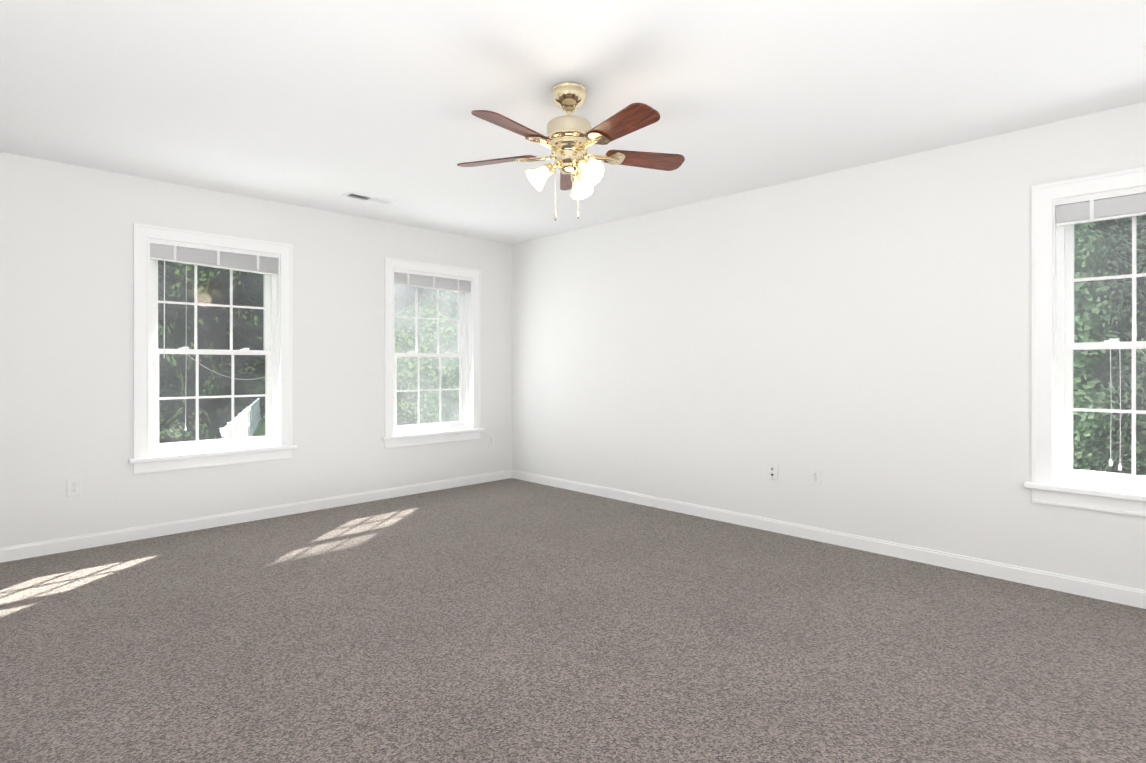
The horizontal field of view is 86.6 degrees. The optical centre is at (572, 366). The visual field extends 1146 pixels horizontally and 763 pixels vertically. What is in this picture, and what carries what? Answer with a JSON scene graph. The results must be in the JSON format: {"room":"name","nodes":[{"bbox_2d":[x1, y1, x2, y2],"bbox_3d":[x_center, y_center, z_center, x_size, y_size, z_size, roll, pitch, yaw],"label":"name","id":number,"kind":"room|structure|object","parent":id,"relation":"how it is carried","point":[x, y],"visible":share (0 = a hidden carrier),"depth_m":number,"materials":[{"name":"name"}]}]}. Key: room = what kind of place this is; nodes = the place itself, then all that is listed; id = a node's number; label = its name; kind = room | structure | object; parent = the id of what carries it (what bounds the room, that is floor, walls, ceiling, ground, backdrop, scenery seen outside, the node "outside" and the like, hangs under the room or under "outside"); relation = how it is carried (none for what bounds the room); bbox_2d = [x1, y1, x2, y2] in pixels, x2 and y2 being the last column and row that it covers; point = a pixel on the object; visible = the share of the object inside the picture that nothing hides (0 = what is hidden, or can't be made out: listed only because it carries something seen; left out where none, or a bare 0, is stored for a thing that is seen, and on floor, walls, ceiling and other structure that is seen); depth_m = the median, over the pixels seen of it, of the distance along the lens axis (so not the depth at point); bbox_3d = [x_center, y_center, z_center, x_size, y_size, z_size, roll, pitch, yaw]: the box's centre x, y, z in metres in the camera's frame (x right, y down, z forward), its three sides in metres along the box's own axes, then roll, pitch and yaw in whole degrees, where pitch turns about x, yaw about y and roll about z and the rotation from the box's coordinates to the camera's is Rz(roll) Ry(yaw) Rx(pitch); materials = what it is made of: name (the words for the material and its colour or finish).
{"room":"empty bedroom","nodes":[
{"label":"empty bedroom","id":0,"kind":"room"},
{"bbox_2d":[0,152,511,547],"bbox_3d":[-2.704,-0.054,4.451,6.020,2.440,0.200,0,0,-45],"label":"wall","id":1,"kind":"structure","parent":0,"point":[66,321],"depth_m":4.18,"materials":[{"name":"white paint"}]},
{"bbox_2d":[67,477,80,496],"bbox_3d":[-3.161,0.766,3.851,0.070,0.115,0.010,0,0,-45],"label":"electrical outlet","id":2,"kind":"object","parent":1,"relation":"attached to","point":[73,486],"visible":1,"depth_m":3.85,"materials":[{"name":"white plastic"}]},
{"bbox_2d":[128,223,297,473],"bbox_3d":[-2.620,-0.116,4.469,1.080,1.675,0.223,0,0,-45],"label":"window","id":3,"kind":"structure","parent":1,"relation":"in","point":[271,262],"depth_m":4.42,"materials":[{"name":"white paint"}]},
{"bbox_2d":[0,470,511,562],"bbox_3d":[-2.633,1.124,4.371,5.550,0.085,0.014,0,0,-45],"label":"baseboard","id":4,"kind":"structure","parent":1,"relation":"attached to","point":[11,553],"depth_m":4.43,"materials":[{"name":"white paint"}]},
{"bbox_2d":[381,257,484,447],"bbox_3d":[-1.336,-0.116,5.741,1.080,1.675,0.223,0,0,-45],"label":"window","id":5,"kind":"structure","parent":1,"relation":"in","point":[464,284],"depth_m":5.77,"materials":[{"name":"white paint"}]},
{"bbox_2d":[488,435,493,446],"bbox_3d":[-0.830,0.756,6.160,0.070,0.115,0.010,0,0,-45],"label":"electrical outlet","id":6,"kind":"object","parent":1,"relation":"attached to","point":[490,440],"visible":1,"depth_m":6.15,"materials":[{"name":"white plastic"}]},
{"bbox_2d":[0,478,1145,762],"bbox_3d":[-0.326,1.226,2.049,6.020,0.120,6.960,0,0,-45],"label":"floor","id":7,"kind":"structure","parent":0,"point":[510,620],"depth_m":2.51,"materials":[{"name":"carpet"}]},
{"bbox_2d":[0,0,1145,243],"bbox_3d":[-0.326,-1.334,2.050,6.020,0.120,6.960,0,0,-45],"label":"ceiling","id":8,"kind":"structure","parent":0,"point":[322,104],"depth_m":2.79,"materials":[{"name":"white paint"}]},
{"bbox_2d":[342,191,396,204],"bbox_3d":[-1.538,-1.268,4.601,0.360,0.013,0.160,0,0,-45],"label":"ceiling vent","id":9,"kind":"object","parent":8,"relation":"in","point":[368,197],"visible":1,"depth_m":4.58,"materials":[{"name":"white metal"}]},
{"bbox_2d":[457,81,684,220],"bbox_3d":[-0.022,-0.971,2.767,1.084,0.606,1.092,0,0,-45],"label":"ceiling fan","id":10,"kind":"object","parent":8,"relation":"hanging from","point":[569,140],"visible":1,"depth_m":2.73,"materials":[{"name":"brown wood"}]},
{"bbox_2d":[512,102,1145,589],"bbox_3d":[1.812,-0.054,4.027,0.200,2.440,6.760,0,0,-45],"label":"wall","id":11,"kind":"structure","parent":0,"point":[860,336],"depth_m":3.98,"materials":[{"name":"white paint"}]},
{"bbox_2d":[768,463,776,479],"bbox_3d":[1.403,0.742,4.286,0.016,0.115,0.070,0,0,-45],"label":"outlet","id":12,"kind":"object","parent":11,"relation":"attached to","point":[772,470],"visible":1,"depth_m":4.29,"materials":[{"name":"white plastic"}]},
{"bbox_2d":[811,468,820,485],"bbox_3d":[1.623,0.742,4.068,0.010,0.115,0.070,0,0,-45],"label":"outlet","id":13,"kind":"object","parent":11,"relation":"attached to","point":[815,476],"visible":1,"depth_m":4.06,"materials":[{"name":"white plastic"}]},
{"bbox_2d":[512,470,1145,608],"bbox_3d":[1.666,1.123,4.022,0.014,0.085,6.560,0,0,-45],"label":"baseboard","id":14,"kind":"structure","parent":11,"relation":"attached to","point":[1129,596],"depth_m":3.75,"materials":[{"name":"white paint"}]},
{"bbox_2d":[1024,167,1145,516],"bbox_3d":[2.846,-0.117,2.916,0.223,1.675,1.080,0,0,-45],"label":"window","id":15,"kind":"structure","parent":11,"relation":"in","point":[1060,209],"depth_m":3.17,"materials":[{"name":"white paint"}]},
{"label":"outside","id":16,"kind":"structure","parent":0,"visible":0},
{"bbox_2d":[158,215,1145,475],"bbox_3d":[-10.388,-3.517,31.804,110.000,18.630,120.000,0,0,-45],"label":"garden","id":17,"kind":"object","parent":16,"point":[1092,427],"depth_m":6.72,"materials":[{"name":"green plant"}]}
]}

